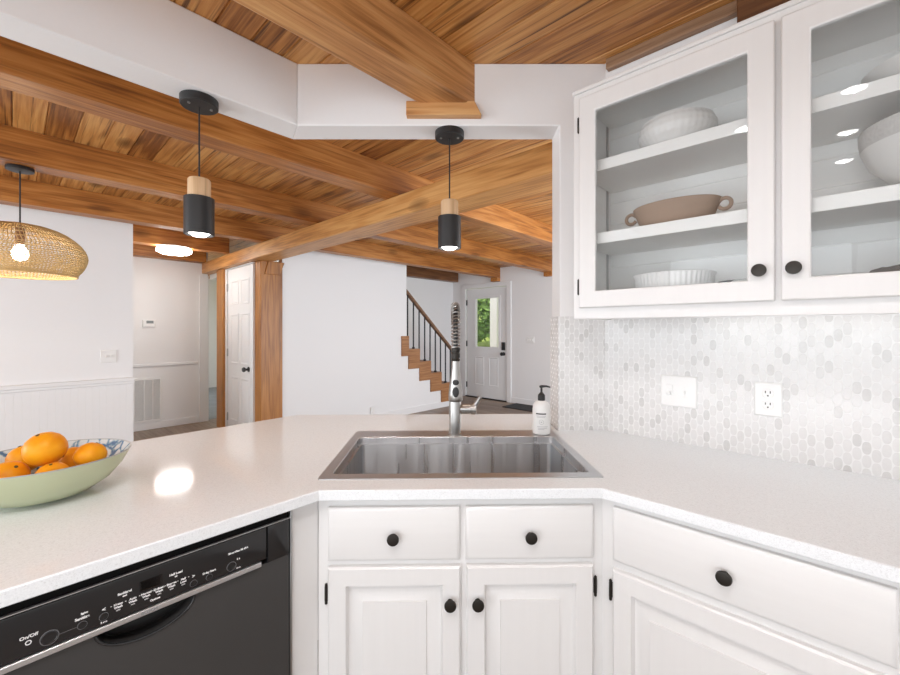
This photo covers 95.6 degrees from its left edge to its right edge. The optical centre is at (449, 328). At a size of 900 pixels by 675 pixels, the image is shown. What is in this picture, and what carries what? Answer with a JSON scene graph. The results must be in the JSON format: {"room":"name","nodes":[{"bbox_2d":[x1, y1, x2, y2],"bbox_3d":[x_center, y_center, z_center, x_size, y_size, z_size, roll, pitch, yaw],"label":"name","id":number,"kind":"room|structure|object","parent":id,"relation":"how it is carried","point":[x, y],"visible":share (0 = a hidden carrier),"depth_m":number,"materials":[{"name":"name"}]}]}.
{"room":"kitchen","nodes":[
{"label":"kitchen","id":0,"kind":"room"},
{"bbox_2d":[0,204,132,385],"bbox_3d":[-4.450,0.100,2.426,0.120,2.503,4.084,0,0,43],"label":"wall","id":1,"kind":"structure","parent":0,"point":[51,331],"depth_m":3.57,"materials":[{"name":"white paint"}]},
{"bbox_2d":[0,384,132,450],"bbox_3d":[-4.402,0.921,2.383,0.014,0.860,4.086,0,0,43],"label":"wainscoting","id":2,"kind":"structure","parent":1,"relation":"attached to","point":[95,412],"depth_m":3.55,"materials":[{"name":"white paint"}]},
{"bbox_2d":[0,377,133,393],"bbox_3d":[-4.391,0.486,2.376,0.037,0.060,4.090,0,0,43],"label":"trim","id":3,"kind":"structure","parent":1,"relation":"attached to","point":[128,380],"depth_m":3.51,"materials":[{"name":"white paint"}]},
{"bbox_2d":[100,350,116,362],"bbox_3d":[-3.130,0.252,3.742,0.018,0.115,0.119,0,0,43],"label":"light switch","id":4,"kind":"object","parent":1,"relation":"attached to","point":[106,356],"visible":1,"depth_m":3.74,"materials":[{"name":"white plastic"}]},
{"bbox_2d":[0,0,296,138],"bbox_3d":[-2.076,0.100,0.356,0.141,2.503,4.092,0,0,43],"label":"soffit","id":5,"kind":"structure","parent":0,"point":[163,46],"depth_m":1.43,"materials":[{"name":"white paint"}]},
{"bbox_2d":[179,90,218,237],"bbox_3d":[-0.963,-0.618,1.566,0.130,0.530,0.130,0,0,43],"label":"pendant light","id":6,"kind":"object","parent":5,"relation":"hanging from","point":[198,204],"visible":1,"depth_m":1.53,"materials":[{"name":"black metal"}]},
{"bbox_2d":[133,252,207,424],"bbox_3d":[-4.413,0.100,5.180,0.120,2.503,2.365,0,0,43],"label":"wall","id":7,"kind":"structure","parent":0,"point":[166,292],"depth_m":5.66,"materials":[{"name":"white paint"}]},
{"bbox_2d":[133,377,161,423],"bbox_3d":[-4.053,0.949,5.465,0.019,0.595,0.332,0,0,43],"label":"air vent","id":8,"kind":"object","parent":7,"relation":"in","point":[147,392],"visible":0.94,"depth_m":5.46,"materials":[{"name":"white plastic"}]},
{"bbox_2d":[142,320,155,326],"bbox_3d":[-4.037,-0.074,5.473,0.031,0.100,0.147,0,0,43],"label":"thermostat","id":9,"kind":"object","parent":7,"relation":"attached to","point":[145,323],"visible":1,"depth_m":5.46,"materials":[{"name":"white plastic"}]},
{"bbox_2d":[133,416,198,431],"bbox_3d":[-4.406,1.304,5.088,0.016,0.095,2.240,0,0,43],"label":"baseboard","id":10,"kind":"structure","parent":7,"relation":"attached to","point":[187,420],"depth_m":5.61,"materials":[{"name":"white paint"}]},
{"bbox_2d":[133,361,198,367],"bbox_3d":[-4.405,0.486,5.088,0.018,0.040,2.240,0,0,43],"label":"trim","id":11,"kind":"structure","parent":7,"relation":"attached to","point":[192,362],"depth_m":5.60,"materials":[{"name":"white paint"}]},
{"bbox_2d":[199,275,208,421],"bbox_3d":[-3.592,0.286,5.957,0.022,2.130,0.120,0,0,43],"label":"trim","id":12,"kind":"structure","parent":7,"relation":"attached to","point":[203,280],"depth_m":5.94,"materials":[{"name":"white paint"}]},
{"bbox_2d":[210,273,216,279],"bbox_3d":[-3.361,-0.764,5.891,0.450,0.070,0.060,0,0,43],"label":"trim","id":13,"kind":"structure","parent":7,"relation":"attached to","point":[212,276],"depth_m":5.91,"materials":[{"name":"white paint"}]},
{"bbox_2d":[209,279,216,387],"bbox_3d":[-5.611,0.100,9.396,0.120,2.503,3.300,0,0,43],"label":"wall","id":14,"kind":"structure","parent":0,"point":[212,283],"depth_m":9.43,"materials":[{"name":"white paint"}]},
{"bbox_2d":[133,387,551,440],"bbox_3d":[-1.851,1.380,3.808,13.100,0.062,9.650,0,0,43],"label":"floor","id":15,"kind":"structure","parent":0,"point":[485,406],"depth_m":6.52,"materials":[{"name":"brown wood"}]},
{"bbox_2d":[0,510,291,674],"bbox_3d":[-0.825,0.869,1.041,0.575,0.804,0.603,0,0,43],"label":"dishwasher","id":16,"kind":"object","parent":15,"relation":"on","point":[221,604],"visible":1,"depth_m":0.88,"materials":[{"name":"black metal"}]},
{"bbox_2d":[217,269,224,427],"bbox_3d":[-3.101,0.273,5.591,0.240,2.157,0.105,0,0,43],"label":"post","id":17,"kind":"object","parent":15,"relation":"on","point":[220,273],"visible":0.62,"depth_m":5.50,"materials":[{"name":"brown wood"}]},
{"bbox_2d":[225,262,254,426],"bbox_3d":[-2.654,0.275,5.216,0.915,2.152,0.105,0,0,43],"label":"trim","id":18,"kind":"structure","parent":15,"relation":"on","point":[250,263],"depth_m":5.46,"materials":[{"name":"white paint"}]},
{"bbox_2d":[227,264,254,425],"bbox_3d":[-2.674,0.280,5.147,0.840,2.118,0.114,0,0,43],"label":"door","id":19,"kind":"structure","parent":18,"relation":"attached to","point":[241,280],"depth_m":5.11,"materials":[{"name":"white paint"}]},
{"bbox_2d":[254,260,283,421],"bbox_3d":[-2.191,0.273,4.944,0.215,2.157,0.278,0,0,43],"label":"wooden post","id":20,"kind":"object","parent":15,"relation":"on","point":[268,274],"visible":0.79,"depth_m":4.86,"materials":[{"name":"brown wood"}]},
{"bbox_2d":[202,142,551,273],"bbox_3d":[-0.349,-0.884,3.072,8.700,0.156,0.251,0,0,43],"label":"cross beam","id":21,"kind":"structure","parent":20,"relation":"on","point":[529,172],"depth_m":2.85,"materials":[{"name":"brown wood"}]},
{"bbox_2d":[292,502,317,674],"bbox_3d":[-0.402,0.909,1.116,0.020,0.884,0.079,0,0,43],"label":"filler panel","id":22,"kind":"object","parent":15,"relation":"on","point":[305,518],"visible":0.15,"depth_m":1.11,"materials":[{"name":"white paint"}]},
{"bbox_2d":[401,336,449,401],"bbox_3d":[-0.582,0.731,7.160,0.868,1.240,1.425,0,0,43],"label":"staircase","id":23,"kind":"structure","parent":15,"relation":"on","point":[425,373],"depth_m":6.71,"materials":[{"name":"brown wood"}]},
{"bbox_2d":[406,289,451,382],"bbox_3d":[-0.301,0.254,6.910,0.080,1.783,1.178,0,0,43],"label":"stair railing","id":24,"kind":"object","parent":23,"relation":"on","point":[420,310],"visible":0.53,"depth_m":6.84,"materials":[{"name":"black metal"}]},
{"bbox_2d":[318,499,601,674],"bbox_3d":[0.030,0.909,1.397,0.804,0.884,0.587,0,0,-1],"label":"base cabinet","id":25,"kind":"object","parent":15,"relation":"on","point":[509,586],"visible":0.98,"depth_m":1.13,"materials":[{"name":"white paint"}]},
{"bbox_2d":[502,403,532,411],"bbox_3d":[1.415,1.344,6.875,1.000,0.014,0.430,0,0,43],"label":"mat","id":26,"kind":"object","parent":15,"relation":"on","point":[518,406],"visible":0.49,"depth_m":7.04,"materials":[{"name":"grey fabric"}]},
{"bbox_2d":[602,499,899,674],"bbox_3d":[1.252,0.909,0.772,1.720,0.884,0.654,0,0,43],"label":"base cabinet","id":27,"kind":"object","parent":15,"relation":"on","point":[679,597],"visible":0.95,"depth_m":0.94,"materials":[{"name":"white paint"}]},
{"bbox_2d":[0,414,899,607],"bbox_3d":[-0.046,0.452,0.977,4.377,0.030,2.255,0,0,0],"label":"countertop","id":28,"kind":"structure","parent":27,"relation":"on","point":[172,492],"depth_m":1.11,"materials":[{"name":"white stone"}]},
{"bbox_2d":[0,438,131,507],"bbox_3d":[-1.055,0.384,1.062,0.348,0.106,0.346,0,0,0],"label":"fruit bowl","id":29,"kind":"object","parent":28,"relation":"on","point":[44,487],"visible":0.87,"depth_m":0.99,"materials":[{"name":"green ceramic"}]},
{"bbox_2d":[0,461,30,477],"bbox_3d":[-1.071,0.359,0.990,0.075,0.075,0.076,0,0,17],"label":"orange","id":30,"kind":"object","parent":29,"relation":"in","point":[9,468],"visible":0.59,"depth_m":0.98,"materials":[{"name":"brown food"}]},
{"bbox_2d":[5,446,38,469],"bbox_3d":[-1.140,0.348,1.095,0.076,0.073,0.076,0,0,22],"label":"orange","id":31,"kind":"object","parent":29,"relation":"in","point":[15,454],"visible":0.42,"depth_m":1.07,"materials":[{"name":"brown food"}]},
{"bbox_2d":[21,432,68,465],"bbox_3d":[-1.022,0.302,1.031,0.085,0.082,0.085,0,0,15],"label":"orange","id":32,"kind":"object","parent":29,"relation":"in","point":[44,448],"visible":0.99,"depth_m":1.01,"materials":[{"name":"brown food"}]},
{"bbox_2d":[35,462,68,473],"bbox_3d":[-0.978,0.363,1.004,0.069,0.066,0.069,0,0,28],"label":"orange","id":33,"kind":"object","parent":29,"relation":"in","point":[55,465],"visible":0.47,"depth_m":0.99,"materials":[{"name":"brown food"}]},
{"bbox_2d":[56,447,78,466],"bbox_3d":[-1.035,0.361,1.120,0.073,0.072,0.072,0,0,19],"label":"orange","id":34,"kind":"object","parent":29,"relation":"in","point":[67,459],"visible":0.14,"depth_m":1.09,"materials":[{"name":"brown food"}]},
{"bbox_2d":[73,442,107,464],"bbox_3d":[-0.953,0.335,1.082,0.069,0.068,0.070,0,0,27],"label":"orange","id":35,"kind":"object","parent":29,"relation":"in","point":[87,452],"visible":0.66,"depth_m":1.06,"materials":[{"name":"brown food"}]},
{"bbox_2d":[318,430,602,479],"bbox_3d":[0.028,0.554,1.468,0.838,0.238,0.557,0,0,-1],"label":"sink","id":36,"kind":"object","parent":28,"relation":"in","point":[472,454],"visible":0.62,"depth_m":1.63,"materials":[{"name":"silver metal"}]},
{"bbox_2d":[533,385,549,434],"bbox_3d":[0.381,0.334,1.699,0.073,0.200,0.074,0,0,0],"label":"soap bottle","id":37,"kind":"object","parent":36,"relation":"on","point":[541,408],"visible":1,"depth_m":1.67,"materials":[{"name":"white plastic"}]},
{"bbox_2d":[449,302,481,435],"bbox_3d":[0.063,0.164,1.601,0.137,0.541,0.228,0,0,0],"label":"kitchen faucet","id":38,"kind":"object","parent":28,"relation":"on","point":[456,408],"visible":1,"depth_m":1.52,"materials":[{"name":"silver metal"}]},
{"bbox_2d":[279,251,440,416],"bbox_3d":[-0.980,0.100,6.210,0.100,2.503,3.248,0,0,43],"label":"wall","id":39,"kind":"structure","parent":0,"point":[344,317],"depth_m":5.64,"materials":[{"name":"white paint"}]},
{"bbox_2d":[374,401,448,414],"bbox_3d":[-0.949,1.301,6.159,0.019,0.100,3.180,0,0,43],"label":"baseboard","id":40,"kind":"structure","parent":39,"relation":"attached to","point":[426,407],"depth_m":6.62,"materials":[{"name":"white paint"}]},
{"bbox_2d":[0,0,734,279],"bbox_3d":[-1.863,-1.172,3.868,13.200,0.040,9.877,0,0,43],"label":"ceiling","id":41,"kind":"structure","parent":0,"point":[482,31],"depth_m":2.17,"materials":[{"name":"brown wood"}]},
{"bbox_2d":[133,243,205,263],"bbox_3d":[-3.931,-1.053,5.493,0.160,0.202,1.120,0,0,43],"label":"joist","id":42,"kind":"object","parent":41,"relation":"attached to","point":[139,250],"visible":0.29,"depth_m":5.47,"materials":[{"name":"brown wood"}]},
{"bbox_2d":[133,224,228,254],"bbox_3d":[-3.233,-1.058,4.833,0.150,0.192,1.105,0,0,43],"label":"joist","id":43,"kind":"object","parent":41,"relation":"attached to","point":[144,235],"visible":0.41,"depth_m":4.76,"materials":[{"name":"brown wood"}]},
{"bbox_2d":[156,245,191,255],"bbox_3d":[-3.252,-0.923,4.813,0.352,0.078,0.352,0,0,43],"label":"flush light","id":44,"kind":"object","parent":43,"relation":"attached to","point":[176,250],"visible":1,"depth_m":4.71,"materials":[{"name":"white glass"}]},
{"bbox_2d":[0,175,499,277],"bbox_3d":[-2.330,-1.058,4.255,0.150,0.192,9.450,0,0,43],"label":"joist","id":45,"kind":"object","parent":41,"relation":"attached to","point":[34,194],"visible":0.8,"depth_m":3.78,"materials":[{"name":"brown wood"}]},
{"bbox_2d":[0,36,551,247],"bbox_3d":[-0.676,-1.058,2.714,0.162,0.192,9.450,0,0,43],"label":"joist","id":46,"kind":"object","parent":41,"relation":"attached to","point":[24,69],"visible":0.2,"depth_m":2.06,"materials":[{"name":"brown wood"}]},
{"bbox_2d":[0,124,551,271],"bbox_3d":[-1.509,-1.058,3.490,0.156,0.192,9.450,0,0,43],"label":"joist","id":47,"kind":"object","parent":41,"relation":"attached to","point":[46,154],"visible":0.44,"depth_m":2.90,"materials":[{"name":"brown wood"}]},
{"bbox_2d":[0,163,88,279],"bbox_3d":[-2.561,-0.641,2.430,0.612,0.642,0.612,0,0,43],"label":"rattan pendant","id":48,"kind":"object","parent":47,"relation":"hanging from","point":[19,253],"visible":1,"depth_m":2.41,"materials":[{"name":"beige wicker"}]},
{"bbox_2d":[15,225,24,243],"bbox_3d":[-2.561,-0.559,2.430,0.044,0.110,0.044,0,0,0],"label":"socket","id":49,"kind":"object","parent":48,"relation":"attached to","point":[17,232],"depth_m":2.42,"materials":[{"name":"brown wood"}]},
{"bbox_2d":[234,0,474,102],"bbox_3d":[-1.292,-1.058,0.383,0.158,0.191,4.000,0,0,43],"label":"beam","id":50,"kind":"structure","parent":41,"relation":"attached to","point":[379,39],"depth_m":1.44,"materials":[{"name":"brown wood"}]},
{"bbox_2d":[277,260,457,282],"bbox_3d":[-1.228,-1.058,6.986,0.150,0.192,3.950,0,0,43],"label":"joist","id":51,"kind":"object","parent":41,"relation":"attached to","point":[411,271],"visible":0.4,"depth_m":7.81,"materials":[{"name":"brown wood"}]},
{"bbox_2d":[406,277,452,381],"bbox_3d":[-0.785,0.100,7.667,0.120,2.503,2.350,0,0,43],"label":"wall","id":52,"kind":"structure","parent":0,"point":[435,298],"depth_m":8.05,"materials":[{"name":"white paint"}]},
{"bbox_2d":[293,64,605,429],"bbox_3d":[0.003,0.100,1.837,1.472,2.503,0.133,0,0,0],"label":"wall","id":53,"kind":"structure","parent":0,"point":[335,101],"depth_m":1.77,"materials":[{"name":"white paint"}]},
{"bbox_2d":[406,101,480,118],"bbox_3d":[-0.027,-0.941,1.754,0.321,0.060,0.037,0,0,0],"label":"block","id":54,"kind":"object","parent":53,"relation":"attached to","point":[414,109],"visible":1,"depth_m":1.74,"materials":[{"name":"brown wood"}]},
{"bbox_2d":[435,125,463,250],"bbox_3d":[-0.002,-0.618,1.829,0.130,0.530,0.130,0,0,0],"label":"pendant light","id":55,"kind":"object","parent":53,"relation":"hanging from","point":[449,221],"visible":1,"depth_m":1.79,"materials":[{"name":"black metal"}]},
{"bbox_2d":[550,316,604,429],"bbox_3d":[0.568,0.192,1.833,0.200,0.491,0.141,0,0,0],"label":"tile backsplash","id":56,"kind":"structure","parent":53,"relation":"attached to","point":[577,346],"depth_m":1.76,"materials":[{"name":"tile"}]},
{"bbox_2d":[453,266,551,402],"bbox_3d":[2.706,0.100,6.103,7.360,2.503,0.120,0,0,43],"label":"wall","id":57,"kind":"structure","parent":0,"point":[531,292],"depth_m":7.26,"materials":[{"name":"white paint"}]},
{"bbox_2d":[465,286,506,401],"bbox_3d":[0.690,0.279,7.892,1.008,2.145,0.134,0,0,43],"label":"door","id":58,"kind":"structure","parent":57,"relation":"in","point":[486,366],"depth_m":7.90,"materials":[{"name":"white paint"}]},
{"bbox_2d":[462,281,510,402],"bbox_3d":[0.685,0.234,7.888,1.190,2.235,0.022,0,0,43],"label":"trim","id":59,"kind":"structure","parent":57,"relation":"attached to","point":[504,283],"depth_m":7.76,"materials":[{"name":"white paint"}]},
{"bbox_2d":[491,277,499,281],"bbox_3d":[0.855,-0.927,7.677,0.155,0.070,0.100,0,0,43],"label":"support block","id":60,"kind":"object","parent":57,"relation":"attached to","point":[496,279],"visible":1,"depth_m":7.64,"materials":[{"name":"brown wood"}]},
{"bbox_2d":[526,337,533,342],"bbox_3d":[1.414,0.194,7.210,0.160,0.115,0.020,0,0,43],"label":"light switch","id":61,"kind":"object","parent":57,"relation":"attached to","point":[528,339],"visible":1,"depth_m":7.21,"materials":[{"name":"white plastic"}]},
{"bbox_2d":[512,397,549,404],"bbox_3d":[3.242,1.301,5.512,5.770,0.100,0.015,0,0,43],"label":"baseboard","id":62,"kind":"structure","parent":57,"relation":"attached to","point":[514,400],"depth_m":7.30,"materials":[{"name":"white paint"}]},
{"bbox_2d":[544,272,551,276],"bbox_3d":[1.678,-0.927,6.910,0.155,0.070,0.100,0,0,43],"label":"support block","id":63,"kind":"object","parent":57,"relation":"attached to","point":[546,274],"visible":0.76,"depth_m":6.88,"materials":[{"name":"brown wood"}]},
{"bbox_2d":[605,17,899,479],"bbox_3d":[1.926,0.100,0.686,3.316,2.503,0.120,0,0,43],"label":"wall","id":64,"kind":"structure","parent":0,"point":[733,21],"depth_m":1.55,"materials":[{"name":"white paint"}]},
{"bbox_2d":[606,0,736,71],"bbox_3d":[0.844,-1.129,1.592,0.465,0.045,0.030,0,0,43],"label":"board","id":65,"kind":"object","parent":64,"relation":"attached to","point":[727,12],"visible":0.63,"depth_m":1.56,"materials":[{"name":"brown wood"}]},
{"bbox_2d":[572,0,899,319],"bbox_3d":[1.032,-0.464,1.185,1.304,0.854,0.367,0,0,43],"label":"upper cabinet","id":66,"kind":"object","parent":64,"relation":"attached to","point":[805,228],"visible":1,"depth_m":1.23,"materials":[{"name":"white paint"}]},
{"bbox_2d":[633,269,716,287],"bbox_3d":[0.787,-0.142,1.440,0.259,0.100,0.259,0,0,43],"label":"dish","id":67,"kind":"object","parent":66,"relation":"on","point":[690,276],"visible":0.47,"depth_m":1.34,"materials":[{"name":"white ceramic"}]},
{"bbox_2d":[638,107,717,147],"bbox_3d":[0.798,-0.668,1.436,0.246,0.105,0.246,0,0,43],"label":"bowl","id":68,"kind":"object","parent":66,"relation":"on","point":[680,122],"visible":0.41,"depth_m":1.34,"materials":[{"name":"white ceramic"}]},
{"bbox_2d":[625,194,733,225],"bbox_3d":[0.784,-0.392,1.422,0.340,0.082,0.188,0,0,43],"label":"dish","id":69,"kind":"object","parent":66,"relation":"on","point":[690,206],"visible":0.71,"depth_m":1.34,"materials":[{"name":"beige ceramic"}]},
{"bbox_2d":[597,184,899,255],"bbox_3d":[1.050,-0.330,1.202,1.262,0.040,0.281,0,0,43],"label":"shelf","id":70,"kind":"object","parent":66,"relation":"attached to","point":[878,207],"depth_m":1.26,"materials":[{"name":"white paint"}]},
{"bbox_2d":[597,73,899,192],"bbox_3d":[1.050,-0.595,1.202,1.262,0.040,0.281,0,0,43],"label":"shelf","id":71,"kind":"object","parent":66,"relation":"attached to","point":[838,118],"depth_m":1.29,"materials":[{"name":"white paint"}]},
{"bbox_2d":[857,112,899,184],"bbox_3d":[1.227,-0.437,1.016,0.300,0.173,0.300,0,0,43],"label":"footed bowl","id":72,"kind":"object","parent":66,"relation":"on","point":[879,144],"visible":0.96,"depth_m":1.04,"materials":[{"name":"white ceramic"}]},
{"bbox_2d":[860,53,899,84],"bbox_3d":[1.230,-0.643,1.027,0.280,0.056,0.280,0,0,43],"label":"shallow bowl","id":73,"kind":"object","parent":66,"relation":"on","point":[890,67],"visible":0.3,"depth_m":1.03,"materials":[{"name":"white ceramic"}]},
{"bbox_2d":[869,264,899,272],"bbox_3d":[1.238,-0.127,1.013,0.283,0.069,0.282,0,0,43],"label":"wicker basket","id":74,"kind":"object","parent":66,"relation":"on","point":[895,267],"visible":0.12,"depth_m":1.03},
{"bbox_2d":[605,315,899,479],"bbox_3d":[1.406,0.198,1.084,2.020,0.478,0.008,0,0,43],"label":"tile backsplash","id":75,"kind":"structure","parent":64,"relation":"attached to","point":[839,376],"depth_m":1.38,"materials":[{"name":"tile"}]},
{"bbox_2d":[661,374,696,408],"bbox_3d":[0.872,0.239,1.561,0.126,0.120,0.020,0,0,43],"label":"light switch","id":76,"kind":"object","parent":75,"relation":"attached to","point":[677,391],"visible":1,"depth_m":1.56,"materials":[{"name":"white plastic"}]},
{"bbox_2d":[754,381,782,417],"bbox_3d":[1.075,0.238,1.379,0.077,0.114,0.011,0,0,43],"label":"power outlet","id":77,"kind":"object","parent":75,"relation":"attached to","point":[768,397],"visible":1,"depth_m":1.37,"materials":[{"name":"white plastic"}]},
{"bbox_2d":[762,389,773,398],"bbox_3d":[1.073,0.218,1.377,0.033,0.033,0.004,0,0,43],"label":"socket","id":78,"kind":"object","parent":77,"relation":"attached to","point":[766,393],"depth_m":1.37,"materials":[{"name":"white plastic"}]},
{"bbox_2d":[762,400,773,409],"bbox_3d":[1.073,0.257,1.377,0.033,0.033,0.004,0,0,43],"label":"socket","id":79,"kind":"object","parent":77,"relation":"attached to","point":[766,404],"depth_m":1.37,"materials":[{"name":"white plastic"}]},
{"bbox_2d":[737,0,789,22],"bbox_3d":[1.238,-1.026,1.208,0.635,0.253,0.055,0,0,43],"label":"wall block","id":80,"kind":"object","parent":64,"relation":"attached to","point":[746,9],"visible":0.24,"depth_m":1.37,"materials":[{"name":"brown wood"}]},
{"bbox_3d":[1.490,1.431,8.568,6.500,0.120,1.830,0,0,43],"label":"floor","id":81,"kind":"structure","parent":0,"visible":0},
{"bbox_2d":[490,298,497,346],"bbox_3d":[1.079,0.061,9.668,0.200,2.620,0.180,0,0,43],"label":"porch post","id":82,"kind":"object","parent":81,"relation":"on","point":[493,301],"visible":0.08,"depth_m":9.59,"materials":[{"name":"white paint"}]},
{"label":"outside","id":83,"kind":"structure","parent":0,"visible":0},
{"bbox_2d":[478,311,489,346],"bbox_3d":[5.189,0.251,17.307,28.000,4.200,19.600,0,0,43],"label":"lawn","id":84,"kind":"structure","parent":83,"point":[483,343],"depth_m":17.42,"materials":[{"name":"green plant"}]},
{"bbox_2d":[478,298,489,342],"bbox_3d":[0.847,-0.553,16.166,2.812,3.124,2.749,0,0,20],"label":"tree","id":85,"kind":"object","parent":84,"relation":"on","point":[484,323],"visible":0.16,"depth_m":15.25,"materials":[{"name":"green plant"}]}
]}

